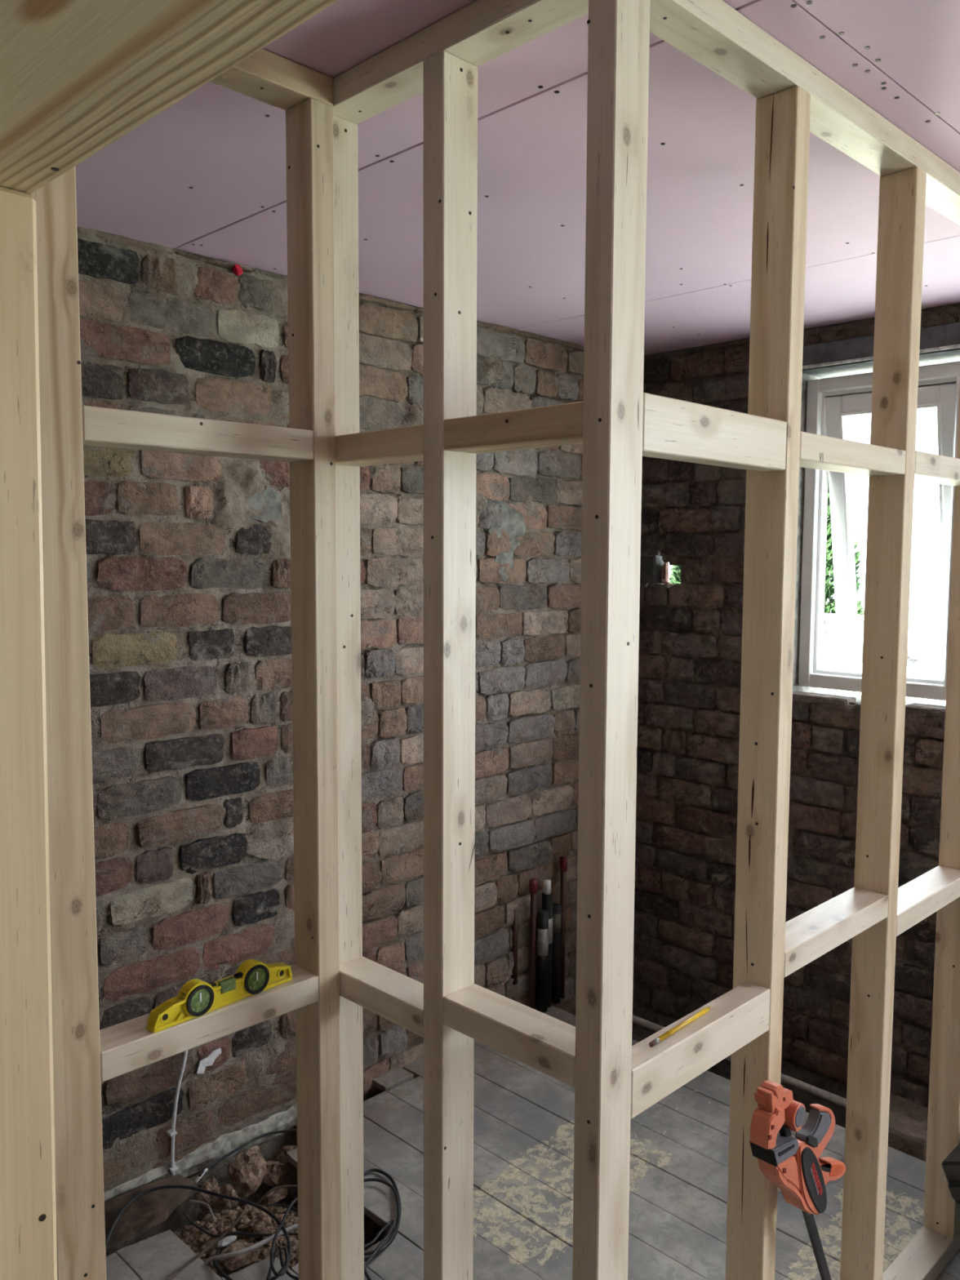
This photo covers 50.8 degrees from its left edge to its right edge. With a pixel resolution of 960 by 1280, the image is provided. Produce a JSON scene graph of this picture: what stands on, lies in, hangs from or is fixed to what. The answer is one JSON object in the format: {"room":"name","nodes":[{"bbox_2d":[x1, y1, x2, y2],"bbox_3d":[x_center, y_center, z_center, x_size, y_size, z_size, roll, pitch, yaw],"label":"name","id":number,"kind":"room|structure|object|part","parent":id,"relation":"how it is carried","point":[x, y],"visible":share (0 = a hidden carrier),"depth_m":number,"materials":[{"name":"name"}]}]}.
{"room":"construction site","nodes":[
{"label":"construction site","id":0,"kind":"room"},
{"bbox_2d":[76,226,584,1257],"bbox_3d":[-1.122,0.407,2.540,0.286,2.804,5.150,5,7,45],"label":"wall","id":1,"kind":"structure","parent":0,"point":[188,555],"depth_m":2.84,"materials":[{"name":"brick"}]},
{"bbox_2d":[166,1050,187,1176],"bbox_3d":[-0.815,1.268,2.733,0.063,0.413,0.029,-3,6,-37],"label":"cable","id":2,"kind":"object","parent":1,"relation":"attached to","point":[171,1132],"visible":0.79,"depth_m":2.72,"materials":[{"name":"white plastic"}]},
{"bbox_2d":[196,1047,221,1073],"bbox_3d":[-0.749,1.165,2.796,0.004,0.054,0.076,5,7,45],"label":"scrap","id":3,"kind":"object","parent":1,"relation":"attached to","point":[209,1060],"visible":1,"depth_m":2.79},
{"bbox_2d":[231,263,242,275],"bbox_3d":[-0.651,-0.992,2.711,0.030,0.028,0.028,5,7,45],"label":"plug","id":4,"kind":"object","parent":1,"relation":"attached to","point":[237,269],"visible":1,"depth_m":2.70,"materials":[{"name":"red plastic"}]},
{"bbox_2d":[511,908,518,984],"bbox_3d":[0.126,1.117,3.691,0.023,0.280,0.023,-2,5,-22],"label":"bracket","id":5,"kind":"object","parent":1,"relation":"attached to","point":[514,926],"visible":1,"depth_m":3.68,"materials":[{"name":"black metal"}]},
{"bbox_2d":[632,1014,846,1107],"bbox_3d":[1.144,1.471,3.224,2.140,0.034,0.026,5,7,45],"label":"pipe","id":6,"kind":"object","parent":1,"relation":"attached to","point":[802,1086],"visible":0.23,"depth_m":3.31,"materials":[{"name":"grey metal"}]},
{"bbox_2d":[75,0,959,355],"bbox_3d":[0.788,-0.846,0.504,5.700,0.051,5.120,5,7,45],"label":"ceiling","id":7,"kind":"structure","parent":0,"point":[205,175],"depth_m":2.06,"materials":[{"name":"pink paint"}]},
{"bbox_2d":[106,1003,959,1279],"bbox_3d":[0.776,1.823,0.728,5.700,0.401,5.120,5,7,45],"label":"floor","id":8,"kind":"structure","parent":0,"point":[524,1116],"depth_m":2.67,"materials":[{"name":"painted wood boards"}]},
{"bbox_2d":[0,186,57,1279],"bbox_3d":[-0.374,0.645,0.778,0.046,1.929,0.090,5,6,45],"label":"post","id":9,"kind":"object","parent":8,"relation":"on","point":[28,1206],"visible":1,"depth_m":0.74,"materials":[{"name":"brown wood"}]},
{"bbox_2d":[0,0,338,194],"bbox_3d":[0.006,-0.304,0.296,1.146,0.047,0.151,5,7,45],"label":"overhead beam","id":10,"kind":"structure","parent":9,"relation":"on","point":[77,77],"depth_m":0.53,"materials":[{"name":"brown wood"}]},
{"bbox_2d":[104,1174,196,1249],"bbox_3d":[-0.964,1.452,2.478,0.150,0.026,0.570,5,7,45],"label":"board","id":11,"kind":"object","parent":8,"relation":"on","point":[153,1208],"visible":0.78,"depth_m":2.56,"materials":[{"name":"brown wood"}]},
{"bbox_2d":[105,1184,291,1279],"bbox_3d":[-0.660,1.431,2.466,0.481,0.039,0.232,2,5,15],"label":"cable","id":12,"kind":"object","parent":8,"relation":"on","point":[170,1186],"visible":0.91,"depth_m":2.54,"materials":[{"name":"black rubber"}]},
{"bbox_2d":[270,1196,297,1276],"bbox_3d":[-0.460,1.416,2.427,0.056,0.007,0.308,0,5,2],"label":"cable","id":13,"kind":"object","parent":12,"relation":"on","point":[277,1274],"visible":0.91,"depth_m":2.35,"materials":[{"name":"black rubber"}]},
{"bbox_2d":[164,1204,248,1279],"bbox_3d":[-0.645,1.457,2.462,0.045,0.028,0.316,2,5,23],"label":"cable","id":14,"kind":"object","parent":8,"relation":"on","point":[232,1226],"visible":0.95,"depth_m":2.43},
{"bbox_2d":[198,1128,297,1177],"bbox_3d":[-0.614,1.421,2.841,0.375,0.018,0.085,-3,6,-31],"label":"cable","id":15,"kind":"object","parent":8,"relation":"on","point":[208,1166],"visible":0.81,"depth_m":2.84,"materials":[{"name":"black rubber"}]},
{"bbox_2d":[173,1194,391,1279],"bbox_3d":[-0.447,1.610,2.561,0.840,0.274,0.800,5,7,45],"label":"rubble","id":16,"kind":"object","parent":8,"relation":"on","point":[193,1237],"visible":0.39,"depth_m":2.56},
{"bbox_2d":[189,1200,216,1222],"bbox_3d":[-0.704,1.452,2.585,0.124,0.018,0.020,5,7,45],"label":"cable","id":17,"kind":"object","parent":16,"relation":"on","point":[190,1201],"visible":1,"depth_m":2.59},
{"bbox_2d":[195,1176,221,1211],"bbox_3d":[-0.725,1.486,2.713,0.068,0.078,0.073,0,5,2],"label":"lump","id":18,"kind":"object","parent":16,"relation":"on","point":[211,1184],"visible":0.76,"depth_m":2.69,"materials":[{"name":"brown stone"}]},
{"bbox_2d":[194,1168,208,1182],"bbox_3d":[-0.753,1.447,2.723,0.020,0.039,0.044,5,7,45],"label":"cable","id":19,"kind":"object","parent":18,"relation":"on","point":[206,1170],"visible":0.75,"depth_m":2.71,"materials":[{"name":"white plastic"}]},
{"bbox_2d":[215,1183,237,1210],"bbox_3d":[-0.679,1.492,2.712,0.070,0.065,0.059,5,7,45],"label":"lump","id":20,"kind":"object","parent":16,"relation":"on","point":[222,1203],"visible":0.81,"depth_m":2.69,"materials":[{"name":"brown stone"}]},
{"bbox_2d":[217,1235,236,1247],"bbox_3d":[-0.620,1.473,2.481,0.024,0.017,0.050,5,7,45],"label":"paper scrap","id":21,"kind":"object","parent":16,"relation":"on","point":[228,1240],"visible":1,"depth_m":2.47,"materials":[{"name":"white paper"}]},
{"bbox_2d":[216,1239,260,1271],"bbox_3d":[-0.578,1.475,2.422,0.072,0.043,0.104,5,7,45],"label":"lump","id":22,"kind":"object","parent":16,"relation":"on","point":[235,1263],"visible":0.82,"depth_m":2.40,"materials":[{"name":"brown stone"}]},
{"bbox_2d":[213,1248,233,1279],"bbox_3d":[-0.600,1.465,2.359,0.028,0.009,0.132,-3,6,-32],"label":"cable","id":23,"kind":"object","parent":22,"relation":"on","point":[218,1268],"visible":1,"depth_m":2.35,"materials":[{"name":"black rubber"}]},
{"bbox_2d":[182,1210,297,1237],"bbox_3d":[-0.580,1.464,2.500,0.383,0.008,0.070,1,5,15],"label":"cable","id":24,"kind":"object","parent":16,"relation":"on","point":[188,1219],"visible":0.8,"depth_m":2.49,"materials":[{"name":"black rubber"}]},
{"bbox_2d":[226,1145,266,1197],"bbox_3d":[-0.637,1.455,2.768,0.097,0.132,0.102,5,7,45],"label":"lump","id":25,"kind":"object","parent":16,"relation":"on","point":[247,1171],"visible":1,"depth_m":2.74,"materials":[{"name":"brown stone"}]},
{"bbox_2d":[204,1222,297,1265],"bbox_3d":[-0.506,1.453,2.434,0.301,0.040,0.046,-2,5,-25],"label":"cable","id":26,"kind":"object","parent":16,"relation":"on","point":[291,1228],"visible":0.75,"depth_m":2.39,"materials":[{"name":"grey plastic"}]},
{"bbox_2d":[245,1213,272,1238],"bbox_3d":[-0.550,1.465,2.533,0.069,0.045,0.061,1,5,6],"label":"lump","id":27,"kind":"object","parent":16,"relation":"on","point":[262,1224],"visible":0.91,"depth_m":2.52,"materials":[{"name":"brown stone"}]},
{"bbox_2d":[262,1160,286,1185],"bbox_3d":[-0.572,1.480,2.812,0.067,0.074,0.070,1,5,13],"label":"lump","id":28,"kind":"object","parent":16,"relation":"on","point":[275,1175],"visible":0.84,"depth_m":2.79,"materials":[{"name":"brown stone"}]},
{"bbox_2d":[262,1187,288,1204],"bbox_3d":[-0.555,1.508,2.748,0.049,0.029,0.078,5,7,45],"label":"lump","id":29,"kind":"object","parent":16,"relation":"on","point":[278,1194],"visible":0.77,"depth_m":2.73,"materials":[{"name":"brown stone"}]},
{"bbox_2d":[256,1184,297,1204],"bbox_3d":[-0.501,1.452,2.647,0.168,0.046,0.021,0,5,-4],"label":"cable","id":30,"kind":"object","parent":16,"relation":"on","point":[267,1193],"visible":0.7,"depth_m":2.64,"materials":[{"name":"black rubber"}]},
{"bbox_2d":[265,1203,297,1213],"bbox_3d":[-0.471,1.441,2.557,0.156,0.006,0.022,2,5,18],"label":"cable","id":31,"kind":"object","parent":16,"relation":"on","point":[272,1204],"visible":0.66,"depth_m":2.57,"materials":[{"name":"black rubber"}]},
{"bbox_2d":[266,1245,298,1279],"bbox_3d":[-0.456,1.459,2.336,0.163,0.007,0.091,5,7,45],"label":"cable","id":32,"kind":"object","parent":8,"relation":"on","point":[278,1247],"visible":0.82,"depth_m":2.36,"materials":[{"name":"black rubber"}]},
{"bbox_2d":[275,1145,297,1168],"bbox_3d":[-0.549,1.476,2.889,0.061,0.070,0.063,-2,5,-23],"label":"lump","id":33,"kind":"object","parent":8,"relation":"on","point":[281,1157],"visible":0.62,"depth_m":2.87,"materials":[{"name":"brown stone"}]},
{"bbox_2d":[286,1147,297,1168],"bbox_3d":[-0.450,1.432,2.820,0.150,0.018,0.100,-4,6,-41],"label":"board offcut","id":34,"kind":"object","parent":8,"relation":"on","point":[291,1156],"visible":0.21,"depth_m":2.80,"materials":[{"name":"grey wood"}]},
{"bbox_2d":[364,1220,394,1279],"bbox_3d":[-0.256,1.453,2.409,0.062,0.007,0.224,1,5,8],"label":"cable","id":35,"kind":"object","parent":8,"relation":"on","point":[390,1222],"visible":0.91,"depth_m":2.43,"materials":[{"name":"black rubber"}]},
{"bbox_2d":[363,1177,399,1255],"bbox_3d":[-0.274,1.448,2.553,0.157,0.008,0.291,-1,5,-15],"label":"cable","id":36,"kind":"object","parent":8,"relation":"on","point":[367,1253],"visible":0.7,"depth_m":2.56,"materials":[{"name":"black rubber"}]},
{"bbox_2d":[363,1168,401,1262],"bbox_3d":[-0.281,1.453,2.570,0.163,0.008,0.362,0,5,-6],"label":"cable","id":37,"kind":"object","parent":8,"relation":"on","point":[371,1170],"visible":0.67,"depth_m":2.68,"materials":[{"name":"black rubber"}]},
{"bbox_2d":[528,878,537,1009],"bbox_3d":[0.194,1.121,3.709,0.031,0.496,0.031,5,7,45],"label":"pipe","id":38,"kind":"object","parent":8,"relation":"on","point":[533,882],"visible":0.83,"depth_m":3.70,"materials":[{"name":"black plastic"}]},
{"bbox_2d":[536,909,548,1012],"bbox_3d":[0.230,1.182,3.723,0.041,0.374,0.041,5,7,45],"label":"insulated pipe","id":39,"kind":"object","parent":8,"relation":"on","point":[543,915],"visible":0.97,"depth_m":3.71,"materials":[{"name":"black rubber"}]},
{"bbox_2d":[541,879,553,1007],"bbox_3d":[0.248,1.127,3.757,0.043,0.478,0.043,5,7,45],"label":"insulated pipe","id":40,"kind":"object","parent":8,"relation":"on","point":[547,895],"visible":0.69,"depth_m":3.74,"materials":[{"name":"black rubber"}]},
{"bbox_2d":[551,902,561,1004],"bbox_3d":[0.283,1.176,3.797,0.041,0.374,0.041,5,7,45],"label":"insulated pipe","id":41,"kind":"object","parent":8,"relation":"on","point":[557,908],"visible":0.75,"depth_m":3.78,"materials":[{"name":"black rubber"}]},
{"bbox_2d":[559,856,567,998],"bbox_3d":[0.312,1.088,3.826,0.029,0.544,0.029,5,7,45],"label":"pipe","id":42,"kind":"object","parent":8,"relation":"on","point":[562,860],"visible":0.92,"depth_m":3.81,"materials":[{"name":"black plastic"}]},
{"bbox_2d":[882,1225,959,1279],"bbox_3d":[0.911,1.472,2.253,0.073,0.045,2.200,5,7,45],"label":"plate","id":43,"kind":"object","parent":8,"relation":"on","point":[929,1251],"visible":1,"depth_m":2.37,"materials":[{"name":"brown wood"}]},
{"bbox_2d":[572,0,649,1279],"bbox_3d":[0.173,0.333,1.392,0.047,2.362,0.073,5,7,45],"label":"stud","id":44,"kind":"object","parent":43,"relation":"on","point":[619,34],"visible":1,"depth_m":1.34,"materials":[{"name":"brown wood"}]},
{"bbox_2d":[443,983,575,1087],"bbox_3d":[0.061,0.591,1.526,0.268,0.046,0.072,5,7,45],"label":"noggin","id":45,"kind":"object","parent":44,"relation":"attached to","point":[542,1042],"visible":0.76,"depth_m":1.51,"materials":[{"name":"brown wood"}]},
{"bbox_2d":[444,401,583,453],"bbox_3d":[0.065,-0.302,1.451,0.268,0.046,0.073,5,7,45],"label":"noggin","id":46,"kind":"object","parent":44,"relation":"attached to","point":[560,424],"visible":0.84,"depth_m":1.42,"materials":[{"name":"brown wood"}]},
{"bbox_2d":[630,981,769,1119],"bbox_3d":[0.335,0.631,1.581,0.046,0.073,0.387,5,7,45],"label":"noggin","id":47,"kind":"object","parent":44,"relation":"attached to","point":[737,1017],"visible":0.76,"depth_m":1.55,"materials":[{"name":"brown wood"}]},
{"bbox_2d":[648,1004,714,1047],"bbox_3d":[0.314,0.592,1.560,0.007,0.007,0.182,5,7,43],"label":"pencil","id":48,"kind":"object","parent":47,"relation":"on","point":[696,1015],"visible":1,"depth_m":1.55,"materials":[{"name":"yellow paint"}]},
{"bbox_2d":[642,392,786,471],"bbox_3d":[0.339,-0.303,1.503,0.046,0.077,0.387,5,6,45],"label":"noggin","id":49,"kind":"object","parent":44,"relation":"attached to","point":[673,429],"visible":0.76,"depth_m":1.47,"materials":[{"name":"brown wood"}]},
{"bbox_2d":[724,84,810,1279],"bbox_3d":[0.478,0.307,1.715,0.073,2.362,0.050,5,7,45],"label":"stud","id":50,"kind":"object","parent":43,"relation":"on","point":[782,121],"visible":1,"depth_m":1.67,"materials":[{"name":"brown wood"}]},
{"bbox_2d":[749,1080,845,1279],"bbox_3d":[0.553,0.987,1.721,0.046,0.573,0.326,5,7,45],"label":"clamp","id":51,"kind":"object","parent":50,"relation":"attached to","point":[793,1164],"visible":1,"depth_m":1.66,"materials":[{"name":"orange plastic"}]},
{"bbox_3d":[0.458,0.771,1.610,0.032,0.060,0.057,5,7,45],"label":"arm","id":52,"kind":"part","parent":51,"relation":"part of","materials":[{"name":"orange plastic"}]},
{"bbox_3d":[0.488,0.870,1.648,0.030,0.088,0.088,5,7,45],"label":"arm","id":53,"kind":"part","parent":51,"relation":"part of","materials":[{"name":"orange plastic"}]},
{"bbox_3d":[0.503,0.769,1.650,0.040,0.040,0.040,5,7,45],"label":"knob","id":54,"kind":"part","parent":51,"relation":"part of","materials":[{"name":"orange plastic"}]},
{"bbox_3d":[0.559,0.906,1.695,0.006,0.145,0.095,5,7,45],"label":"label plate","id":55,"kind":"part","parent":51,"relation":"part of","materials":[{"name":"black plastic"}]},
{"bbox_3d":[0.590,0.909,1.741,0.012,0.030,0.040,5,7,45],"label":"release lever","id":56,"kind":"part","parent":51,"relation":"part of","materials":[{"name":"black plastic"}]},
{"bbox_2d":[783,887,888,977],"bbox_3d":[0.643,0.542,1.902,0.073,0.046,0.419,5,7,45],"label":"noggin","id":57,"kind":"object","parent":50,"relation":"attached to","point":[816,931],"visible":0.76,"depth_m":1.89,"materials":[{"name":"brown wood"}]},
{"bbox_2d":[799,431,906,476],"bbox_3d":[0.647,-0.333,1.829,0.073,0.046,0.419,5,7,45],"label":"noggin","id":58,"kind":"object","parent":50,"relation":"attached to","point":[821,452],"visible":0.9,"depth_m":1.80,"materials":[{"name":"brown wood"}]},
{"bbox_2d":[840,166,926,1279],"bbox_3d":[0.809,0.281,2.045,0.073,2.362,0.046,5,7,45],"label":"stud","id":59,"kind":"object","parent":43,"relation":"on","point":[902,193],"visible":1,"depth_m":2.02,"materials":[{"name":"brown wood"}]},
{"bbox_2d":[649,0,959,225],"bbox_3d":[0.921,-0.926,2.052,0.073,0.045,2.200,5,7,45],"label":"plate","id":60,"kind":"object","parent":59,"relation":"on","point":[714,34],"visible":0.91,"depth_m":1.59,"materials":[{"name":"brown wood"}]},
{"bbox_2d":[923,379,959,1239],"bbox_3d":[1.129,0.256,2.365,0.073,2.362,0.046,5,7,45],"label":"stud","id":61,"kind":"object","parent":43,"relation":"on","point":[941,1214],"visible":1,"depth_m":2.40,"materials":[{"name":"brown wood"}]},
{"bbox_2d":[896,865,959,936],"bbox_3d":[0.968,0.570,2.231,0.073,0.046,0.407,5,7,45],"label":"noggin","id":62,"kind":"object","parent":61,"relation":"attached to","point":[921,897],"visible":0.71,"depth_m":2.21,"materials":[{"name":"brown wood"}]},
{"bbox_2d":[914,450,959,485],"bbox_3d":[0.972,-0.362,2.152,0.073,0.046,0.407,5,7,45],"label":"noggin","id":63,"kind":"object","parent":61,"relation":"attached to","point":[929,467],"visible":0.68,"depth_m":2.08,"materials":[{"name":"brown wood"}]},
{"bbox_2d":[941,1142,959,1204],"bbox_3d":[1.293,1.318,2.384,0.210,0.381,0.586,5,7,45],"label":"trestle","id":64,"kind":"object","parent":8,"relation":"on","point":[951,1164],"visible":1,"depth_m":2.23,"materials":[{"name":"black plastic"}]},
{"bbox_3d":[1.209,1.632,2.977,0.260,0.290,0.125,5,7,45],"label":"block","id":65,"kind":"object","parent":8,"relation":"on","visible":0},
{"bbox_2d":[888,1109,927,1161],"bbox_3d":[1.218,1.446,2.949,0.203,0.089,0.114,5,6,42],"label":"brick","id":66,"kind":"object","parent":65,"relation":"on","point":[906,1135],"visible":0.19,"depth_m":2.90,"materials":[{"name":"brown brick"}]},
{"bbox_3d":[1.355,1.654,3.204,0.290,0.209,0.190,5,7,45],"label":"block","id":67,"kind":"object","parent":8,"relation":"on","visible":0},
{"bbox_2d":[888,1093,928,1124],"bbox_3d":[1.334,1.508,3.178,0.204,0.088,0.113,5,7,45],"label":"brick","id":68,"kind":"object","parent":67,"relation":"on","point":[901,1105],"visible":0.06,"depth_m":3.17,"materials":[{"name":"brown brick"}]},
{"bbox_3d":[-0.455,1.512,1.706,0.073,0.045,0.506,5,7,45],"label":"plate","id":69,"kind":"object","parent":8,"relation":"on","visible":0},
{"bbox_2d":[30,166,106,1279],"bbox_3d":[-0.594,0.325,1.443,0.046,2.362,0.073,5,7,45],"label":"stud","id":70,"kind":"object","parent":69,"relation":"on","point":[77,1078],"visible":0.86,"depth_m":1.42,"materials":[{"name":"brown wood"}]},
{"bbox_2d":[82,405,313,462],"bbox_3d":[-0.438,-0.314,1.562,0.073,0.048,0.388,5,7,45],"label":"noggin","id":71,"kind":"object","parent":70,"relation":"attached to","point":[102,427],"visible":0.84,"depth_m":1.52,"materials":[{"name":"brown wood"}]},
{"bbox_2d":[285,97,342,1279],"bbox_3d":[-0.292,0.300,1.762,0.073,2.362,0.061,5,7,45],"label":"stud","id":72,"kind":"object","parent":69,"relation":"on","point":[309,123],"visible":1,"depth_m":1.73,"materials":[{"name":"brown wood"}]},
{"bbox_2d":[99,964,318,1082],"bbox_3d":[-0.442,0.612,1.640,0.073,0.046,0.388,5,7,45],"label":"noggin","id":73,"kind":"object","parent":72,"relation":"attached to","point":[126,1046],"visible":0.7,"depth_m":1.59,"materials":[{"name":"brown wood"}]},
{"bbox_2d":[146,959,292,1033],"bbox_3d":[-0.414,0.563,1.637,0.026,0.054,0.262,4,6,41],"label":"spirit level","id":74,"kind":"object","parent":73,"relation":"on","point":[197,997],"visible":1,"depth_m":1.62,"materials":[{"name":"yellow paint"}]},
{"bbox_2d":[209,48,333,110],"bbox_3d":[-0.495,-0.883,1.454,0.073,0.045,0.650,5,7,45],"label":"plate","id":75,"kind":"object","parent":72,"relation":"on","point":[265,76],"visible":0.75,"depth_m":1.60,"materials":[{"name":"brown wood"}]},
{"bbox_3d":[-0.072,1.512,1.732,0.578,0.045,0.073,5,7,45],"label":"plate","id":76,"kind":"object","parent":8,"relation":"on","visible":0},
{"bbox_2d":[333,115,364,1279],"bbox_3d":[-0.255,0.295,1.819,0.046,2.362,0.072,5,7,45],"label":"stud","id":77,"kind":"object","parent":76,"relation":"on","point":[345,157],"visible":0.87,"depth_m":1.79,"materials":[{"name":"brown wood"}]},
{"bbox_2d":[335,424,423,466],"bbox_3d":[-0.149,-0.318,1.665,0.245,0.046,0.072,5,7,45],"label":"noggin","id":78,"kind":"object","parent":77,"relation":"attached to","point":[402,444],"visible":0.58,"depth_m":1.64,"materials":[{"name":"brown wood"}]},
{"bbox_2d":[339,956,423,1037],"bbox_3d":[-0.153,0.611,1.742,0.245,0.046,0.072,5,7,45],"label":"noggin","id":79,"kind":"object","parent":77,"relation":"attached to","point":[397,997],"visible":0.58,"depth_m":1.73,"materials":[{"name":"brown wood"}]},
{"bbox_2d":[423,50,477,1279],"bbox_3d":[-0.048,0.313,1.615,0.046,2.362,0.075,5,7,45],"label":"stud","id":80,"kind":"object","parent":76,"relation":"on","point":[450,82],"visible":1,"depth_m":1.57,"materials":[{"name":"brown wood"}]},
{"bbox_2d":[331,0,588,124],"bbox_3d":[-0.061,-0.887,1.531,0.578,0.045,0.073,5,7,45],"label":"plate","id":81,"kind":"object","parent":80,"relation":"on","point":[482,31],"visible":0.79,"depth_m":1.48,"materials":[{"name":"brown wood"}]},
{"bbox_2d":[631,303,959,1128],"bbox_3d":[2.593,0.447,2.254,5.450,2.804,0.244,5,7,45],"label":"wall","id":82,"kind":"structure","parent":0,"point":[693,514],"depth_m":3.75,"materials":[{"name":"brick"}]},
{"bbox_2d":[661,562,671,584],"bbox_3d":[0.734,-0.262,4.014,0.115,0.118,0.054,5,7,45],"label":"pipe","id":83,"kind":"object","parent":82,"relation":"in","point":[664,577],"visible":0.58,"depth_m":4.00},
{"bbox_2d":[798,360,959,701],"bbox_3d":[1.636,-0.344,3.276,1.142,1.079,0.251,5,7,45],"label":"window","id":84,"kind":"structure","parent":82,"relation":"in","point":[838,406],"depth_m":3.51,"materials":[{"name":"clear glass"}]},
{"bbox_3d":[1.438,-0.374,3.491,0.452,0.955,0.052,5,17,45],"label":"sash","id":85,"kind":"part","parent":84,"relation":"part of","materials":[{"name":"white plastic"}]},
{"bbox_3d":[1.436,-0.373,3.489,0.352,0.855,0.004,5,17,45],"label":"glass pane","id":86,"kind":"part","parent":84,"relation":"part of","materials":[{"name":"clear glass"}]},
{"bbox_3d":[1.500,0.071,3.517,0.062,0.019,0.038,5,17,45],"label":"handle","id":87,"kind":"part","parent":84,"relation":"part of","materials":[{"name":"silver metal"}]},
{"bbox_3d":[17.228,0.665,28.021,65.000,0.100,56.200,5,7,45],"label":"ground","id":88,"kind":"structure","parent":0,"visible":0},
{"bbox_2d":[668,565,680,584],"bbox_3d":[2.634,0.226,12.686,1.268,3.205,1.256,-1,5,-17],"label":"conifer","id":89,"kind":"object","parent":88,"relation":"on","point":[674,577],"visible":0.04,"depth_m":12.52,"materials":[{"name":"green plant"}]},
{"bbox_2d":[824,484,835,613],"bbox_3d":[3.582,-0.238,11.024,1.606,4.415,1.562,5,7,45],"label":"conifer","id":90,"kind":"object","parent":88,"relation":"on","point":[829,606],"visible":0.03,"depth_m":10.60,"materials":[{"name":"green plant"}]},
{"bbox_2d":[817,613,945,703],"bbox_3d":[2.887,0.838,10.786,7.000,2.304,0.280,5,7,45],"label":"wall","id":91,"kind":"structure","parent":88,"relation":"on","point":[830,657],"depth_m":9.96,"materials":[{"name":"white paint"}]}
]}

